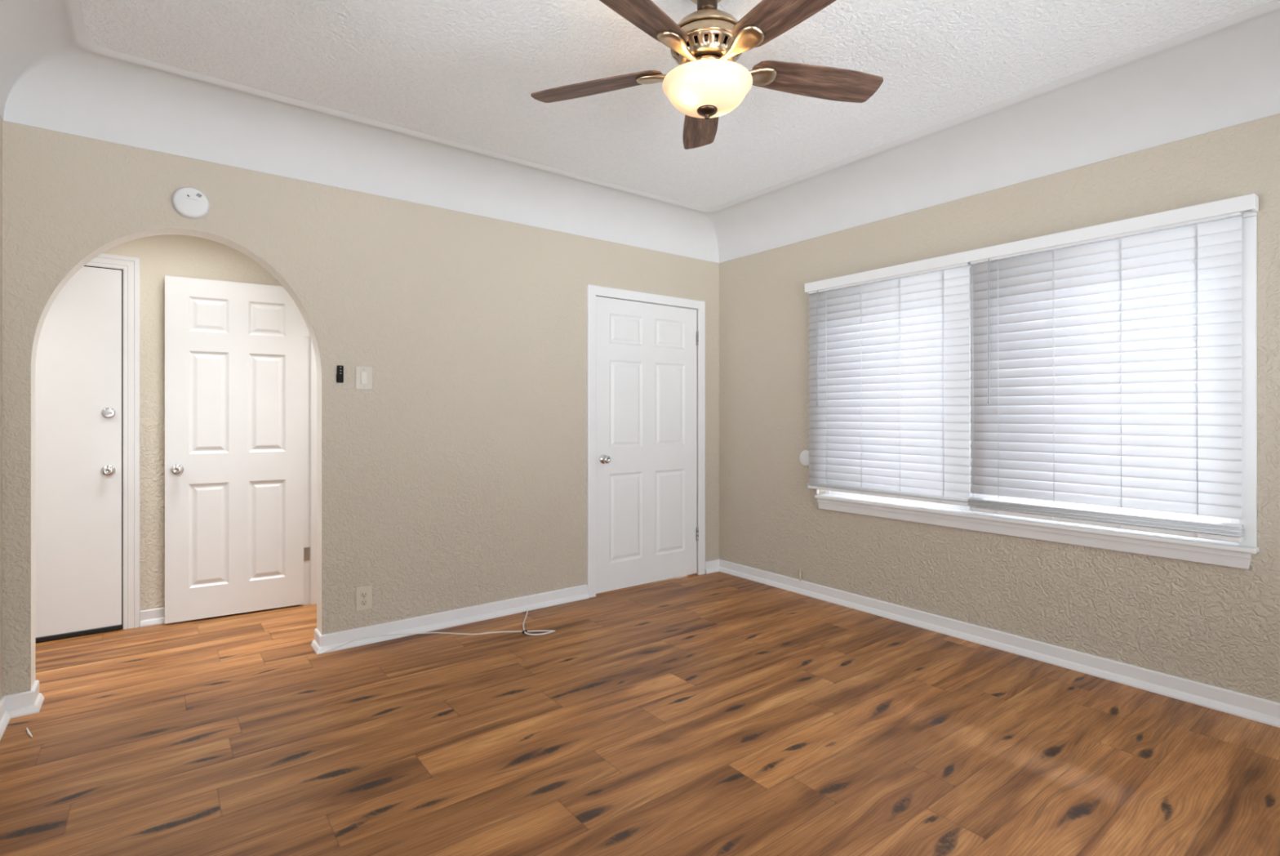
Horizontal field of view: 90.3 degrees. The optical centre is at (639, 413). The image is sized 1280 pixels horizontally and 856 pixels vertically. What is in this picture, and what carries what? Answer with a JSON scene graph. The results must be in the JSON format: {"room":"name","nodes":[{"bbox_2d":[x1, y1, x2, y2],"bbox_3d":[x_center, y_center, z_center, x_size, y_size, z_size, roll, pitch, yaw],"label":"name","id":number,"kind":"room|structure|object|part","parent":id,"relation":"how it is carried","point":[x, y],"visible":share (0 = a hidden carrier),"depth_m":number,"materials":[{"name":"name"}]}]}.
{"room":"empty living room","nodes":[
{"label":"empty living room","id":0,"kind":"room"},
{"bbox_2d":[0,116,2,699],"bbox_3d":[-1.239,-0.150,0.705,0.120,2.800,4.730,0,0,-37],"label":"wall","id":1,"kind":"structure","parent":0,"point":[1,120],"depth_m":2.60,"materials":[{"name":"beige paint"}]},
{"bbox_2d":[0,679,44,739],"bbox_3d":[-1.225,1.205,0.879,0.113,0.090,4.730,0,0,-37],"label":"baseboard","id":2,"kind":"structure","parent":1,"relation":"attached to","point":[28,702],"depth_m":2.64,"materials":[{"name":"white paint"}]},
{"bbox_2d":[102,234,282,625],"bbox_3d":[-2.718,-0.050,3.998,3.970,2.600,0.100,0,0,-37],"label":"wall","id":3,"kind":"structure","parent":0,"point":[169,255],"depth_m":3.81,"materials":[{"name":"beige paint"}]},
{"bbox_2d":[35,266,121,642],"bbox_3d":[-3.316,0.207,3.431,0.812,2.080,0.078,0,0,-37],"label":"door","id":4,"kind":"structure","parent":3,"relation":"in","point":[78,368],"depth_m":3.59,"materials":[{"name":"white paint"}]},
{"bbox_3d":[-3.034,0.325,3.634,0.064,0.064,0.060,0,0,-37],"label":"knob","id":5,"kind":"part","parent":4,"relation":"part of","materials":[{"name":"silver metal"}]},
{"bbox_2d":[84,253,139,628],"bbox_3d":[-3.332,0.167,3.452,0.978,2.167,0.026,0,0,-37],"label":"door frame","id":6,"kind":"structure","parent":3,"relation":"attached to","point":[129,266],"depth_m":3.71,"materials":[{"name":"white paint"}]},
{"bbox_2d":[140,606,164,626],"bbox_3d":[-2.602,1.205,3.995,0.839,0.090,0.046,0,0,-37],"label":"baseboard","id":7,"kind":"structure","parent":3,"relation":"attached to","point":[154,615],"depth_m":3.78,"materials":[{"name":"white paint"}]},
{"bbox_2d":[2,120,719,695],"bbox_3d":[-1.464,-0.150,3.589,5.470,2.800,0.130,0,0,-37],"label":"wall","id":8,"kind":"structure","parent":0,"point":[457,480],"depth_m":3.57,"materials":[{"name":"beige paint"}]},
{"bbox_2d":[171,186,209,219],"bbox_3d":[-2.108,-0.992,2.993,0.149,0.149,0.036,0,0,-37],"label":"smoke detector","id":9,"kind":"object","parent":8,"relation":"attached to","point":[191,203],"visible":1,"depth_m":2.98,"materials":[{"name":"white plastic"}]},
{"bbox_2d":[336,364,343,382],"bbox_3d":[-1.596,-0.212,3.392,0.034,0.091,0.022,0,0,-37],"label":"remote","id":10,"kind":"object","parent":8,"relation":"attached to","point":[340,375],"visible":1,"depth_m":3.39,"materials":[{"name":"black plastic"}]},
{"bbox_2d":[355,365,372,389],"bbox_3d":[-1.502,-0.197,3.468,0.086,0.125,0.014,0,0,-37],"label":"light switch","id":11,"kind":"object","parent":8,"relation":"attached to","point":[363,375],"visible":1,"depth_m":3.47,"materials":[{"name":"beige plastic"}]},
{"bbox_2d":[355,584,372,611],"bbox_3d":[-1.503,1.003,3.471,0.084,0.130,0.009,0,0,-37],"label":"power outlet","id":12,"kind":"object","parent":8,"relation":"attached to","point":[363,593],"visible":1,"depth_m":3.47,"materials":[{"name":"plastic"}]},
{"bbox_2d":[360,598,367,604],"bbox_3d":[-1.502,1.024,3.469,0.035,0.035,0.003,0,0,-37],"label":"receptacle","id":13,"kind":"object","parent":12,"relation":"attached to","point":[363,601],"depth_m":3.47,"materials":[{"name":"beige plastic"}]},
{"bbox_2d":[360,591,367,597],"bbox_3d":[-1.502,0.982,3.469,0.035,0.035,0.003,0,0,-37],"label":"receptacle","id":14,"kind":"object","parent":12,"relation":"attached to","point":[363,593],"depth_m":3.47,"materials":[{"name":"beige plastic"}]},
{"bbox_2d":[311,583,588,654],"bbox_3d":[-1.060,1.205,3.878,1.673,0.090,0.158,0,0,-37],"label":"baseboard","id":15,"kind":"structure","parent":8,"relation":"attached to","point":[321,642],"depth_m":3.73,"materials":[{"name":"white paint"}]},
{"bbox_2d":[586,284,705,597],"bbox_3d":[0.038,0.184,4.715,1.088,2.132,0.138,0,0,-37],"label":"door frame","id":16,"kind":"structure","parent":8,"relation":"attached to","point":[593,291],"depth_m":4.40,"materials":[{"name":"white paint"}]},
{"bbox_2d":[595,296,698,593],"bbox_3d":[0.078,0.213,4.671,0.953,2.050,0.094,0,0,-37],"label":"door","id":17,"kind":"structure","parent":8,"relation":"in","point":[646,531],"depth_m":4.66,"materials":[{"name":"white paint"}]},
{"bbox_3d":[-0.237,0.314,4.409,0.064,0.064,0.060,0,0,-37],"label":"knob","id":18,"kind":"part","parent":17,"relation":"part of","materials":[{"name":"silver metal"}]},
{"bbox_2d":[0,571,1279,855],"bbox_3d":[-0.440,1.250,2.137,5.340,0.001,5.820,0,0,-37],"label":"floor","id":19,"kind":"structure","parent":0,"point":[717,713],"depth_m":2.42,"materials":[{"name":"brown wood"}]},
{"bbox_2d":[26,727,32,737],"bbox_3d":[-2.391,1.247,2.493,0.110,0.008,0.008,0,0,39],"label":"wood splinter","id":20,"kind":"object","parent":19,"relation":"on","point":[27,728],"visible":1,"depth_m":2.49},
{"bbox_2d":[319,608,555,653],"bbox_3d":[-1.061,1.230,3.503,1.197,0.042,0.456,0,0,-37],"label":"coaxial cable","id":21,"kind":"object","parent":19,"relation":"on","point":[524,630],"visible":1,"depth_m":3.61,"materials":[{"name":"white rubber"}]},
{"bbox_2d":[80,0,1272,207],"bbox_3d":[0.337,-1.505,2.010,3.397,0.050,3.943,0,0,-37],"label":"ceiling","id":22,"kind":"structure","parent":0,"point":[466,72],"depth_m":2.65,"materials":[{"name":"paint"}]},
{"bbox_2d":[0,0,1279,262],"bbox_3d":[0.398,-1.359,2.033,4.094,0.303,4.600,0,0,-37],"label":"cove","id":23,"kind":"object","parent":22,"relation":"attached to","point":[1224,73],"visible":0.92,"depth_m":3.13,"materials":[{"name":"white paint"}]},
{"bbox_2d":[530,0,883,149],"bbox_3d":[0.248,-1.250,2.172,1.301,0.459,1.269,0,0,-37],"label":"ceiling fan","id":24,"kind":"object","parent":22,"relation":"hanging from","point":[708,83],"visible":1,"depth_m":2.13,"materials":[{"name":"brown wood"}]},
{"bbox_3d":[-0.160,-1.210,2.358,0.510,0.006,0.150,0,12,21],"label":"fan blade","id":25,"kind":"part","parent":24,"relation":"part of","materials":[{"name":"brown wood"}]},
{"bbox_3d":[-0.029,-1.210,1.882,0.150,0.006,0.510,16,10,38],"label":"fan blade","id":26,"kind":"part","parent":24,"relation":"part of","materials":[{"name":"brown wood"}]},
{"bbox_3d":[0.253,-1.210,2.629,0.150,0.006,0.510,-12,-1,3],"label":"fan blade","id":27,"kind":"part","parent":24,"relation":"part of","materials":[{"name":"brown wood"}]},
{"bbox_3d":[0.233,-1.101,2.210,0.311,0.095,0.311,0,0,-37],"label":"lamp shade","id":28,"kind":"part","parent":24,"relation":"part of","materials":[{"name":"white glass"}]},
{"bbox_3d":[0.464,-1.210,1.859,0.150,0.006,0.510,15,-8,-32],"label":"fan blade","id":29,"kind":"part","parent":24,"relation":"part of","materials":[{"name":"brown wood"}]},
{"bbox_3d":[0.638,-1.210,2.321,0.510,0.006,0.150,0,-12,-15],"label":"fan blade","id":30,"kind":"part","parent":24,"relation":"part of","materials":[{"name":"brown wood"}]},
{"bbox_2d":[719,113,1279,702],"bbox_3d":[2.125,-0.150,3.268,0.150,2.800,4.730,0,0,-37],"label":"wall","id":31,"kind":"structure","parent":0,"point":[1217,625],"depth_m":3.34,"materials":[{"name":"beige paint"}]},
{"bbox_2d":[799,449,809,466],"bbox_3d":[1.149,0.306,4.413,0.015,0.112,0.112,0,0,-37],"label":"bumper cover","id":32,"kind":"object","parent":31,"relation":"attached to","point":[804,455],"visible":0.74,"depth_m":4.41,"materials":[{"name":"white plastic"}]},
{"bbox_2d":[705,558,1279,727],"bbox_3d":[1.962,1.205,3.225,0.160,0.090,4.600,0,0,-37],"label":"baseboard","id":33,"kind":"structure","parent":31,"relation":"attached to","point":[1266,711],"depth_m":3.24,"materials":[{"name":"white paint"}]},
{"bbox_2d":[814,209,1258,568],"bbox_3d":[1.901,-0.116,3.494,0.192,1.509,2.178,0,0,-37],"label":"window","id":34,"kind":"structure","parent":31,"relation":"in","point":[1211,551],"depth_m":2.88,"materials":[{"name":"white paint"}]},
{"bbox_2d":[807,262,971,506],"bbox_3d":[1.472,-0.184,3.899,0.081,1.372,1.071,0,0,-37],"label":"window blind","id":35,"kind":"object","parent":34,"relation":"attached to","point":[889,361],"visible":0.98,"depth_m":3.83,"materials":[{"name":"white paint"}]},
{"bbox_3d":[1.223,-0.157,4.203,0.023,1.317,0.010,0,0,-37],"label":"ladder cord","id":36,"kind":"part","parent":35,"relation":"part of","materials":[{"name":"white fabric"}]},
{"bbox_3d":[1.381,-0.157,3.996,0.023,1.317,0.010,0,0,-37],"label":"ladder cord","id":37,"kind":"part","parent":35,"relation":"part of","materials":[{"name":"white fabric"}]},
{"bbox_3d":[1.479,0.491,3.903,0.052,0.022,1.071,0,0,-37],"label":"rail","id":38,"kind":"part","parent":35,"relation":"part of","materials":[{"name":"white paint"}]},
{"bbox_3d":[1.540,-0.157,3.787,0.023,1.317,0.010,0,0,-37],"label":"ladder cord","id":39,"kind":"part","parent":35,"relation":"part of","materials":[{"name":"white fabric"}]},
{"bbox_3d":[1.700,-0.157,3.577,0.023,1.317,0.010,0,0,-37],"label":"ladder cord","id":40,"kind":"part","parent":35,"relation":"part of","materials":[{"name":"white fabric"}]},
{"bbox_2d":[804,193,1258,293],"bbox_3d":[1.815,-0.853,3.454,0.072,0.062,2.222,0,0,-37],"label":"window valance","id":41,"kind":"object","parent":34,"relation":"attached to","point":[1249,202],"visible":0.95,"depth_m":3.10,"materials":[{"name":"white paint"}]},
{"bbox_3d":[1.878,0.555,3.467,0.122,0.022,2.163,0,0,-37],"label":"sill","id":42,"kind":"part","parent":34,"relation":"part of","materials":[{"name":"white paint"}]},
{"bbox_2d":[968,211,1244,542],"bbox_3d":[2.130,-0.173,3.036,0.082,1.394,1.087,0,0,-37],"label":"window blind","id":43,"kind":"object","parent":34,"relation":"attached to","point":[1106,371],"visible":0.98,"depth_m":2.94,"materials":[{"name":"white paint"}]},
{"bbox_3d":[1.797,-0.145,3.449,0.023,1.339,0.010,0,0,-37],"label":"ladder cord","id":44,"kind":"part","parent":43,"relation":"part of","materials":[{"name":"white fabric"}]},
{"bbox_3d":[1.877,-0.145,3.345,0.023,1.339,0.010,0,0,-37],"label":"ladder cord","id":45,"kind":"part","parent":43,"relation":"part of","materials":[{"name":"white fabric"}]},
{"bbox_3d":[2.034,-0.145,3.138,0.023,1.339,0.010,0,0,-37],"label":"ladder cord","id":46,"kind":"part","parent":43,"relation":"part of","materials":[{"name":"white fabric"}]},
{"bbox_3d":[2.136,0.513,3.040,0.052,0.022,1.087,0,0,-37],"label":"rail","id":47,"kind":"part","parent":43,"relation":"part of","materials":[{"name":"white paint"}]},
{"bbox_3d":[2.202,-0.145,2.919,0.023,1.339,0.010,0,0,-37],"label":"ladder cord","id":48,"kind":"part","parent":43,"relation":"part of","materials":[{"name":"white fabric"}]},
{"bbox_3d":[2.365,-0.145,2.705,0.023,1.339,0.010,0,0,-37],"label":"ladder cord","id":49,"kind":"part","parent":43,"relation":"part of","materials":[{"name":"white fabric"}]},
{"bbox_3d":[-1.940,-0.050,3.917,0.120,2.600,0.971,0,0,-37],"label":"wall","id":50,"kind":"structure","parent":0,"visible":0},
{"bbox_2d":[164,275,303,623],"bbox_3d":[-2.493,0.210,3.947,0.728,2.056,0.095,0,0,-32],"label":"door","id":51,"kind":"structure","parent":50,"relation":"in","point":[234,350],"depth_m":3.94,"materials":[{"name":"white paint"}]},
{"bbox_3d":[-2.740,0.331,3.769,0.064,0.064,0.060,0,0,-32],"label":"knob","id":52,"kind":"part","parent":51,"relation":"part of","materials":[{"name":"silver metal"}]},
{"bbox_2d":[299,320,316,604],"bbox_3d":[-1.941,0.175,3.907,0.138,2.150,0.885,0,0,-37],"label":"door frame","id":53,"kind":"structure","parent":50,"relation":"attached to","point":[309,361],"depth_m":4.18,"materials":[{"name":"white paint"}]}
]}

